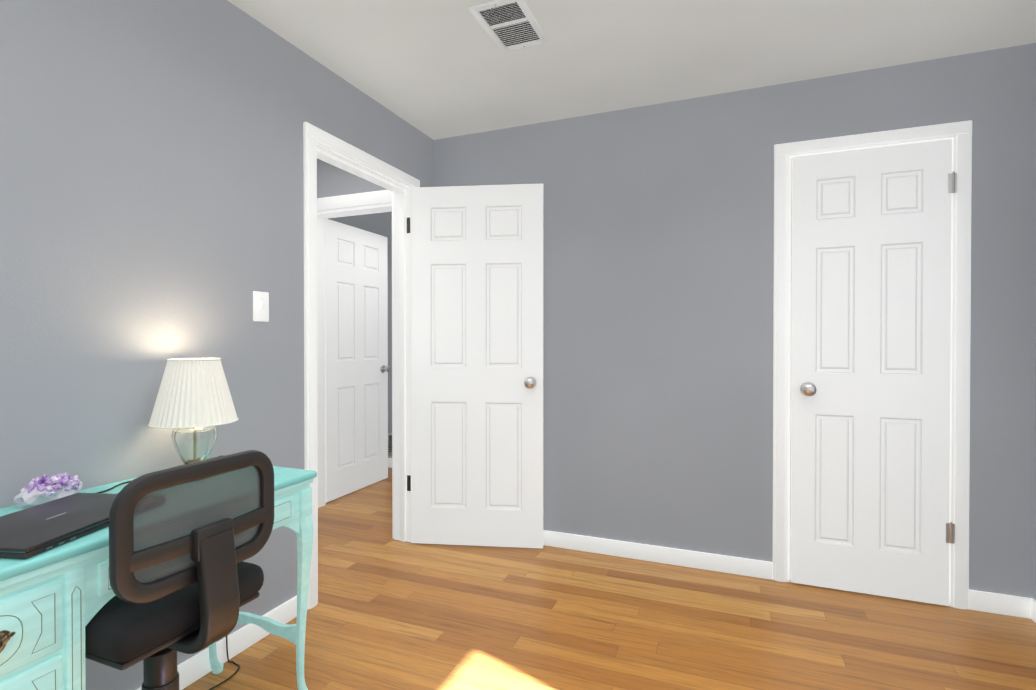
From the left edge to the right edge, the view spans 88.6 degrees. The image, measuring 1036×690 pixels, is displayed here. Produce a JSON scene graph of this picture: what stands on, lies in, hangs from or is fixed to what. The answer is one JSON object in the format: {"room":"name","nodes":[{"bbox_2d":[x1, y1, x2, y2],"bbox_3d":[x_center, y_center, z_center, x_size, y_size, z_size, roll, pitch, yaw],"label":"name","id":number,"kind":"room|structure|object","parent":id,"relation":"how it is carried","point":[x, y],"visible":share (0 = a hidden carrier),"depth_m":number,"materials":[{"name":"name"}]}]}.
{"room":"office","nodes":[
{"label":"office","id":0,"kind":"room"},
{"bbox_2d":[0,0,433,689],"bbox_3d":[-1.289,-0.050,1.524,0.120,2.400,4.080,0,0,22],"label":"wall","id":1,"kind":"structure","parent":0,"point":[150,188],"depth_m":1.67,"materials":[{"name":"paint"}]},
{"bbox_2d":[136,595,296,689],"bbox_3d":[-1.422,1.111,1.020,0.014,0.085,2.728,0,0,22],"label":"baseboard","id":2,"kind":"structure","parent":1,"relation":"attached to","point":[194,668],"depth_m":1.95,"materials":[{"name":"white wood"}]},
{"bbox_2d":[253,291,268,321],"bbox_3d":[-0.998,-0.150,2.069,0.018,0.116,0.072,0,0,22],"label":"switch plate","id":3,"kind":"object","parent":1,"relation":"attached to","point":[260,306],"visible":1,"depth_m":2.06,"materials":[{"name":"white plastic"}]},
{"bbox_2d":[303,122,419,609],"bbox_3d":[-0.809,0.091,2.722,0.159,2.100,0.901,0,0,22],"label":"door frame","id":4,"kind":"structure","parent":1,"relation":"attached to","point":[349,158],"depth_m":3.06,"materials":[{"name":"white wood"}]},
{"bbox_2d":[407,183,543,547],"bbox_3d":[-0.252,0.118,2.996,0.771,2.016,0.237,0,0,22],"label":"entry door","id":5,"kind":"structure","parent":1,"relation":"in","point":[475,478],"depth_m":2.97,"materials":[{"name":"white wood"}]},
{"bbox_2d":[182,467,1035,689],"bbox_3d":[-0.836,1.171,2.015,5.645,0.050,5.310,0,0,22],"label":"floor","id":6,"kind":"structure","parent":0,"point":[387,612],"depth_m":2.13,"materials":[{"name":"brown wood"}]},
{"bbox_2d":[0,466,316,689],"bbox_3d":[-1.059,0.780,1.277,0.471,0.747,1.130,0,0,22],"label":"desk","id":7,"kind":"object","parent":6,"relation":"on","point":[53,601],"visible":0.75,"depth_m":1.08,"materials":[{"name":"teal paint"}]},
{"bbox_2d":[13,472,82,507],"bbox_3d":[-1.216,0.369,1.379,0.069,0.078,0.147,0,0,22],"label":"cluster","id":8,"kind":"object","parent":7,"relation":"on","point":[44,488],"visible":0.98,"depth_m":1.36,"materials":[{"name":"purple stone"}]},
{"bbox_2d":[0,493,116,558],"bbox_3d":[-1.038,0.396,1.193,0.249,0.023,0.352,0,0,6],"label":"laptop","id":9,"kind":"object","parent":7,"relation":"on","point":[30,532],"visible":0.77,"depth_m":1.15,"materials":[{"name":"grey plastic"}]},
{"bbox_2d":[96,455,239,689],"bbox_3d":[-1.060,0.770,1.589,0.231,0.759,0.623,0,0,22],"label":"cable","id":10,"kind":"object","parent":7,"relation":"attached to","point":[233,662],"visible":0.23,"depth_m":1.82,"materials":[{"name":"black"}]},
{"bbox_2d":[148,358,237,464],"bbox_3d":[-1.026,0.222,1.686,0.246,0.363,0.246,0,0,22],"label":"table lamp","id":11,"kind":"object","parent":7,"relation":"on","point":[193,406],"visible":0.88,"depth_m":1.62,"materials":[{"name":"beige fabric"}]},
{"bbox_2d":[85,450,273,689],"bbox_3d":[-0.866,0.712,1.344,0.568,0.880,0.547,0,0,22],"label":"office chair","id":12,"kind":"object","parent":6,"relation":"on","point":[186,541],"visible":1,"depth_m":1.20,"materials":[{"name":"black plastic"}]},
{"bbox_2d":[388,458,391,467],"bbox_3d":[-1.070,1.081,4.830,3.120,0.085,0.014,0,0,22],"label":"baseboard","id":13,"kind":"structure","parent":6,"relation":"on","point":[389,459],"depth_m":4.86,"materials":[{"name":"white wood"}]},
{"bbox_2d":[227,0,1035,158],"bbox_3d":[-0.836,-1.279,1.995,5.645,0.050,5.310,0,0,22],"label":"ceiling","id":14,"kind":"structure","parent":0,"point":[436,69],"depth_m":2.23,"materials":[{"name":"paint"}]},
{"bbox_2d":[469,0,548,52],"bbox_3d":[-0.029,-1.253,2.082,0.210,0.016,0.320,0,0,22],"label":"ceiling vent","id":15,"kind":"object","parent":14,"relation":"in","point":[508,25],"visible":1,"depth_m":2.06,"materials":[{"name":"white metal"}]},
{"bbox_2d":[317,43,1035,605],"bbox_3d":[0.446,-0.062,2.962,3.975,2.400,0.120,0,0,22],"label":"wall","id":16,"kind":"structure","parent":0,"point":[658,325],"depth_m":2.69,"materials":[{"name":"paint"}]},
{"bbox_2d":[325,219,390,502],"bbox_3d":[-1.246,0.109,4.116,0.176,2.016,0.740,0,0,22],"label":"room door","id":17,"kind":"structure","parent":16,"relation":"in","point":[357,368],"depth_m":4.06,"materials":[{"name":"white wood"}]},
{"bbox_2d":[388,433,391,454],"bbox_3d":[-1.116,0.908,4.847,0.180,0.200,0.014,0,0,22],"label":"air vent","id":18,"kind":"object","parent":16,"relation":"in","point":[389,443],"visible":0.33,"depth_m":4.87,"materials":[{"name":"white metal"}]},
{"bbox_2d":[543,530,772,579],"bbox_3d":[0.357,1.096,2.935,1.897,0.085,0.014,0,0,22],"label":"baseboard","id":19,"kind":"structure","parent":16,"relation":"attached to","point":[666,555],"depth_m":2.77,"materials":[{"name":"white wood"}]},
{"bbox_2d":[772,120,971,609],"bbox_3d":[1.592,0.088,2.429,0.767,2.108,0.022,0,0,22],"label":"door frame","id":20,"kind":"structure","parent":16,"relation":"attached to","point":[960,133],"depth_m":2.32,"materials":[{"name":"white wood"}]},
{"bbox_2d":[790,139,956,605],"bbox_3d":[1.585,0.122,2.386,0.629,2.018,0.104,0,0,22],"label":"closet door","id":21,"kind":"structure","parent":16,"relation":"in","point":[870,340],"depth_m":2.40,"materials":[{"name":"white wood"}]},
{"bbox_2d":[1034,345,1035,599],"bbox_3d":[1.479,-0.041,0.353,0.120,2.400,3.960,0,0,22],"label":"wall","id":22,"kind":"structure","parent":0,"point":[1035,493],"depth_m":2.21,"materials":[{"name":"paint"}]},
{"bbox_2d":[1020,597,1035,622],"bbox_3d":[1.439,1.116,0.443,0.014,0.085,3.840,0,0,22],"label":"baseboard","id":23,"kind":"structure","parent":22,"relation":"attached to","point":[1027,605],"depth_m":2.22,"materials":[{"name":"white wood"}]}
]}

